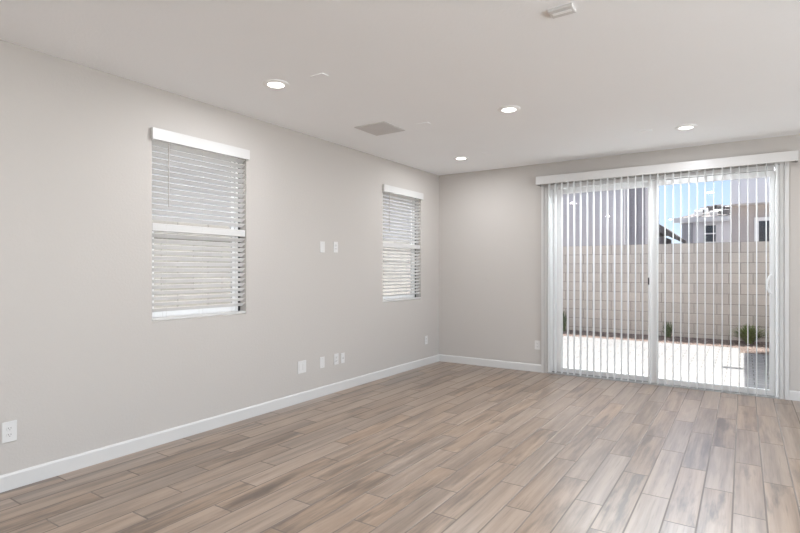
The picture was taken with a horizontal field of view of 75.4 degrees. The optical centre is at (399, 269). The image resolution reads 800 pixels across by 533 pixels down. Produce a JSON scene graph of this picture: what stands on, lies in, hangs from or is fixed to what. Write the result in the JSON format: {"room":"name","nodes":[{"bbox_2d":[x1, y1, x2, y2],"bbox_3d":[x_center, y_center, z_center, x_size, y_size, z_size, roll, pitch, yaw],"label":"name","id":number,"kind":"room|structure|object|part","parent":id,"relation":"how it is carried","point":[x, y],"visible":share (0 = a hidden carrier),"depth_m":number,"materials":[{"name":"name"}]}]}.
{"room":"empty living room","nodes":[
{"label":"empty living room","id":0,"kind":"room"},
{"bbox_2d":[0,40,438,474],"bbox_3d":[-2.510,0.005,3.138,0.150,2.800,11.250,0,0,34],"label":"wall","id":1,"kind":"structure","parent":0,"point":[85,366],"depth_m":3.89,"materials":[{"name":"beige paint"}]},
{"bbox_2d":[2,420,16,443],"bbox_3d":[-2.392,0.991,3.172,0.008,0.125,0.078,0,0,34],"label":"power outlet","id":2,"kind":"object","parent":1,"relation":"attached to","point":[9,429],"visible":1,"depth_m":3.17,"materials":[{"name":"white plastic"}]},
{"bbox_2d":[152,139,245,322],"bbox_3d":[-1.703,-0.325,4.357,0.149,1.460,0.896,0,0,34],"label":"window","id":3,"kind":"structure","parent":1,"relation":"in","point":[233,308],"depth_m":4.46,"materials":[{"name":"white plastic"}]},
{"bbox_3d":[-1.752,-0.660,4.389,0.020,0.710,0.816,0,0,34],"label":"sash","id":4,"kind":"part","parent":3,"relation":"part of","materials":[{"name":"white plastic"}]},
{"bbox_3d":[-1.732,0.010,4.376,0.024,0.710,0.816,0,0,34],"label":"sash","id":5,"kind":"part","parent":3,"relation":"part of","materials":[{"name":"white plastic"}]},
{"bbox_3d":[-1.674,0.399,4.338,0.080,0.012,0.896,0,0,34],"label":"sill","id":6,"kind":"part","parent":3,"relation":"part of","materials":[{"name":"beige paint"}]},
{"bbox_2d":[150,127,249,320],"bbox_3d":[-1.649,-0.346,4.322,0.091,1.471,0.924,0,0,34],"label":"horizontal blind","id":7,"kind":"object","parent":3,"relation":"attached to","point":[158,134],"visible":0.88,"depth_m":4.28,"materials":[{"name":"white paint"}]},
{"bbox_3d":[-1.665,-0.320,4.332,0.054,1.390,0.658,0,0,34],"label":"ladder cord","id":8,"kind":"part","parent":7,"relation":"part of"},
{"bbox_3d":[-1.664,-0.330,4.331,0.046,0.060,0.886,0,0,34],"label":"rail","id":9,"kind":"part","parent":7,"relation":"part of","materials":[{"name":"white paint"}]},
{"bbox_3d":[-1.663,0.379,4.330,0.051,0.021,0.890,0,0,34],"label":"rail","id":10,"kind":"part","parent":7,"relation":"part of","materials":[{"name":"white plastic"}]},
{"bbox_2d":[0,354,439,492],"bbox_3d":[-2.483,1.295,3.030,0.015,0.100,11.100,0,0,34],"label":"baseboard","id":11,"kind":"structure","parent":1,"relation":"attached to","point":[9,481],"depth_m":4.08,"materials":[{"name":"white paint"}]},
{"bbox_2d":[298,360,305,373],"bbox_3d":[-0.998,0.988,5.276,0.008,0.125,0.118,0,0,34],"label":"wall plate","id":12,"kind":"object","parent":1,"relation":"attached to","point":[301,364],"visible":1,"depth_m":5.27,"materials":[{"name":"white plastic"}]},
{"bbox_2d":[320,241,324,252],"bbox_3d":[-0.828,-0.245,5.532,0.006,0.118,0.072,0,0,34],"label":"wall plate","id":13,"kind":"object","parent":1,"relation":"attached to","point":[322,244],"visible":1,"depth_m":5.53,"materials":[{"name":"white plastic"}]},
{"bbox_2d":[320,357,324,367],"bbox_3d":[-0.830,0.988,5.530,0.006,0.118,0.072,0,0,34],"label":"wall plate","id":14,"kind":"object","parent":1,"relation":"attached to","point":[322,359],"visible":1,"depth_m":5.53,"materials":[{"name":"white plastic"}]},
{"bbox_2d":[333,242,337,252],"bbox_3d":[-0.709,-0.251,5.711,0.008,0.118,0.072,0,0,34],"label":"power outlet","id":15,"kind":"object","parent":1,"relation":"attached to","point":[335,244],"visible":1,"depth_m":5.71,"materials":[{"name":"white plastic"}]},
{"bbox_2d":[334,353,338,364],"bbox_3d":[-0.703,0.985,5.719,0.008,0.120,0.074,0,0,34],"label":"power outlet","id":16,"kind":"object","parent":1,"relation":"attached to","point":[336,356],"visible":1,"depth_m":5.72,"materials":[{"name":"white plastic"}]},
{"bbox_2d":[341,353,344,362],"bbox_3d":[-0.638,0.988,5.811,0.016,0.112,0.062,0,0,34],"label":"jack plate","id":17,"kind":"object","parent":1,"relation":"attached to","point":[342,354],"visible":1,"depth_m":5.80,"materials":[{"name":"white plastic"}]},
{"bbox_2d":[383,192,420,302],"bbox_3d":[-0.023,-0.313,6.890,0.149,1.455,0.917,0,0,34],"label":"window","id":18,"kind":"structure","parent":1,"relation":"in","point":[412,295],"depth_m":7.23,"materials":[{"name":"white plastic"}]},
{"bbox_3d":[-0.052,0.021,6.909,0.024,0.708,0.837,0,0,34],"label":"sash","id":19,"kind":"part","parent":18,"relation":"part of","materials":[{"name":"white plastic"}]},
{"bbox_3d":[-0.072,-0.647,6.922,0.020,0.708,0.837,0,0,34],"label":"sash","id":20,"kind":"part","parent":18,"relation":"part of","materials":[{"name":"white plastic"}]},
{"bbox_3d":[0.006,0.409,6.871,0.080,0.012,0.917,0,0,34],"label":"sill","id":21,"kind":"part","parent":18,"relation":"part of","materials":[{"name":"beige paint"}]},
{"bbox_2d":[382,184,423,301],"bbox_3d":[0.030,-0.333,6.855,0.091,1.466,0.945,0,0,34],"label":"horizontal blind","id":22,"kind":"object","parent":18,"relation":"attached to","point":[385,188],"visible":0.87,"depth_m":6.84,"materials":[{"name":"white paint"}]},
{"bbox_3d":[0.015,-0.308,6.865,0.054,1.385,0.679,0,0,34],"label":"ladder cord","id":23,"kind":"part","parent":22,"relation":"part of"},
{"bbox_3d":[0.016,-0.318,6.864,0.046,0.060,0.907,0,0,34],"label":"rail","id":24,"kind":"part","parent":22,"relation":"part of","materials":[{"name":"white paint"}]},
{"bbox_3d":[0.017,0.389,6.863,0.051,0.021,0.911,0,0,34],"label":"rail","id":25,"kind":"part","parent":22,"relation":"part of","materials":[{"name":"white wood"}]},
{"bbox_2d":[0,0,799,175],"bbox_3d":[1.094,-1.456,0.658,9.000,0.158,11.500,0,0,34],"label":"ceiling","id":26,"kind":"structure","parent":0,"point":[584,83],"depth_m":3.53,"materials":[{"name":"paint"}]},
{"bbox_2d":[263,79,288,88],"bbox_3d":[-0.930,-1.390,3.885,0.196,0.011,0.196,0,0,34],"label":"recessed light","id":27,"kind":"object","parent":26,"relation":"in","point":[270,83],"visible":1,"depth_m":3.87,"materials":[{"name":"white plastic"}]},
{"bbox_2d":[354,121,404,135],"bbox_3d":[-0.197,-1.390,5.107,0.356,0.012,0.370,0,0,34],"label":"ceiling vent","id":28,"kind":"object","parent":26,"relation":"in","point":[379,128],"visible":1,"depth_m":5.08,"materials":[{"name":"white metal"}]},
{"bbox_2d":[453,156,468,159],"bbox_3d":[0.759,-1.390,6.453,0.196,0.011,0.196,0,0,34],"label":"recessed light","id":29,"kind":"object","parent":26,"relation":"in","point":[458,157],"visible":1,"depth_m":6.43,"materials":[{"name":"white plastic"}]},
{"bbox_2d":[498,105,520,112],"bbox_3d":[0.945,-1.390,4.489,0.196,0.011,0.196,0,0,34],"label":"recessed light","id":30,"kind":"object","parent":26,"relation":"in","point":[511,108],"visible":1,"depth_m":4.47,"materials":[{"name":"white plastic"}]},
{"bbox_2d":[675,124,697,129],"bbox_3d":[2.791,-1.390,5.054,0.196,0.011,0.196,0,0,34],"label":"recessed light","id":31,"kind":"object","parent":26,"relation":"in","point":[687,126],"visible":1,"depth_m":5.03,"materials":[{"name":"white plastic"}]},
{"bbox_2d":[0,361,799,532],"bbox_3d":[1.094,1.375,0.658,8.600,0.060,11.100,0,0,34],"label":"floor","id":32,"kind":"structure","parent":0,"point":[440,446],"depth_m":3.49,"materials":[{"name":"brown wood"}]},
{"bbox_2d":[439,134,799,390],"bbox_3d":[4.203,0.005,5.346,8.600,2.800,0.150,0,0,34],"label":"wall","id":33,"kind":"structure","parent":0,"point":[490,220],"depth_m":7.06,"materials":[{"name":"beige paint"}]},
{"bbox_2d":[439,354,540,371],"bbox_3d":[1.224,1.295,7.222,1.530,0.100,0.015,0,0,34],"label":"baseboard","id":34,"kind":"structure","parent":33,"relation":"attached to","point":[445,358],"depth_m":7.18,"materials":[{"name":"white paint"}]},
{"bbox_2d":[535,340,539,349],"bbox_3d":[1.813,0.991,6.835,0.072,0.118,0.008,0,0,34],"label":"power outlet","id":35,"kind":"object","parent":33,"relation":"attached to","point":[537,343],"visible":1,"depth_m":6.83,"materials":[{"name":"white plastic"}]},
{"bbox_2d":[547,164,779,398],"bbox_3d":[2.981,0.150,6.140,2.445,2.510,0.177,0,0,34],"label":"door","id":36,"kind":"structure","parent":33,"relation":"in","point":[761,170],"depth_m":6.08,"materials":[{"name":"white plastic"}]},
{"bbox_3d":[2.526,0.140,6.481,1.220,2.381,0.036,0,0,34],"label":"fixed panel","id":37,"kind":"part","parent":36,"relation":"part of","materials":[{"name":"clear glass"}]},
{"bbox_3d":[3.453,0.140,5.807,1.219,2.381,0.036,0,0,34],"label":"sliding panel","id":38,"kind":"part","parent":36,"relation":"part of","materials":[{"name":"clear glass"}]},
{"bbox_3d":[3.901,0.150,5.461,0.080,0.230,0.029,0,0,-2],"label":"handle","id":39,"kind":"part","parent":36,"relation":"part of","materials":[{"name":"white plastic"}]},
{"bbox_2d":[541,161,788,399],"bbox_3d":[2.941,0.100,6.080,2.605,2.490,0.020,0,0,34],"label":"trim","id":40,"kind":"structure","parent":33,"relation":"attached to","point":[783,166],"depth_m":5.40,"materials":[{"name":"white paint"}]},
{"bbox_2d":[536,150,797,395],"bbox_3d":[2.927,0.053,6.031,2.715,2.528,0.118,0,0,34],"label":"vertical blinds","id":41,"kind":"object","parent":33,"relation":"attached to","point":[786,156],"visible":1,"depth_m":6.05,"materials":[{"name":"white paint"}]},
{"bbox_2d":[789,390,799,400],"bbox_3d":[5.885,1.295,4.131,4.455,0.100,0.015,0,0,34],"label":"baseboard","id":42,"kind":"structure","parent":33,"relation":"attached to","point":[793,395],"depth_m":5.33,"materials":[{"name":"white paint"}]},
{"label":"outside","id":43,"kind":"structure","parent":0,"visible":0},
{"bbox_3d":[14.395,1.605,28.494,120.000,0.080,130.000,0,0,34],"label":"terrain","id":44,"kind":"structure","parent":43,"visible":0},
{"bbox_2d":[152,220,409,307],"bbox_3d":[-3.174,0.515,4.807,0.200,2.100,19.099,0,0,34],"label":"wall","id":45,"kind":"structure","parent":44,"relation":"on","point":[153,221],"depth_m":5.99,"materials":[{"name":"beige concrete"}]},
{"bbox_2d":[152,146,409,239],"bbox_3d":[-7.401,-2.195,9.651,9.100,7.520,19.100,0,0,34],"label":"house","id":46,"kind":"structure","parent":44,"relation":"on","point":[157,146],"depth_m":8.49,"materials":[{"name":"grey paint"}]},
{"bbox_2d":[563,186,658,245],"bbox_3d":[3.077,-2.645,18.602,10.870,8.420,4.800,0,0,34],"label":"house","id":47,"kind":"structure","parent":44,"relation":"on","point":[638,190],"depth_m":14.56,"materials":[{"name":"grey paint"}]},
{"bbox_2d":[563,241,768,341],"bbox_3d":[6.515,0.515,9.962,10.650,2.100,0.200,0,0,34],"label":"wall","id":48,"kind":"structure","parent":44,"relation":"on","point":[761,245],"depth_m":10.43,"materials":[{"name":"beige concrete"}]},
{"bbox_2d":[563,336,768,388],"bbox_3d":[3.144,1.480,8.670,6.060,0.170,4.219,0,0,34],"label":"patio","id":49,"kind":"structure","parent":44,"relation":"on","point":[761,358],"depth_m":7.98,"materials":[{"name":"concrete"}]},
{"bbox_2d":[563,330,768,354],"bbox_3d":[4.335,1.451,10.475,6.050,0.226,1.344,0,0,34],"label":"gravel bed","id":50,"kind":"object","parent":44,"relation":"on","point":[611,336],"visible":0.3,"depth_m":10.01,"materials":[{"name":"brown gravel"}]},
{"bbox_2d":[563,310,566,330],"bbox_3d":[3.614,1.135,11.466,0.287,0.560,0.188,0,0,34],"label":"clump","id":51,"kind":"object","parent":50,"relation":"on","point":[565,317],"visible":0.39,"depth_m":11.43,"materials":[{"name":"green plant"}]},
{"bbox_2d":[563,330,768,353],"bbox_3d":[4.386,1.367,10.435,5.883,0.086,1.311,0,0,34],"label":"gravel stones","id":52,"kind":"object","parent":50,"relation":"on","point":[604,333],"visible":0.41,"depth_m":9.89},
{"bbox_2d":[661,321,672,337],"bbox_3d":[5.337,1.210,10.316,0.287,0.409,0.179,0,0,34],"label":"clump","id":53,"kind":"object","parent":50,"relation":"on","point":[669,330],"visible":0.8,"depth_m":10.29,"materials":[{"name":"green plant"}]},
{"bbox_2d":[728,323,768,343],"bbox_3d":[6.421,1.198,9.498,0.865,0.434,0.516,0,0,34],"label":"clump","id":54,"kind":"object","parent":50,"relation":"on","point":[751,331],"visible":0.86,"depth_m":9.46,"materials":[{"name":"green plant"}]},
{"bbox_2d":[659,224,685,243],"bbox_3d":[8.298,-0.320,20.838,6.300,3.770,3.100,0,0,34],"label":"house","id":55,"kind":"structure","parent":44,"relation":"on","point":[669,233],"depth_m":18.58,"materials":[{"name":"grey stone"}]},
{"bbox_2d":[674,204,729,242],"bbox_3d":[17.195,-0.895,23.126,8.000,4.920,8.654,0,0,34],"label":"house","id":56,"kind":"structure","parent":44,"relation":"on","point":[717,208],"depth_m":21.30,"materials":[{"name":"paint"}]},
{"bbox_3d":[12.696,-1.490,21.210,0.400,0.670,0.040,0,0,34],"label":"pane","id":57,"kind":"part","parent":56,"relation":"part of","materials":[{"name":"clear glass"}]},
{"bbox_2d":[731,167,774,241],"bbox_3d":[14.456,-2.745,14.655,9.400,8.620,7.800,0,0,34],"label":"house","id":58,"kind":"structure","parent":44,"relation":"on","point":[761,182],"depth_m":14.09,"materials":[{"name":"beige paint"}]},
{"bbox_3d":[10.293,-0.920,13.804,1.200,0.830,0.040,0,0,34],"label":"pane","id":59,"kind":"part","parent":58,"relation":"part of","materials":[{"name":"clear glass"}]}
]}

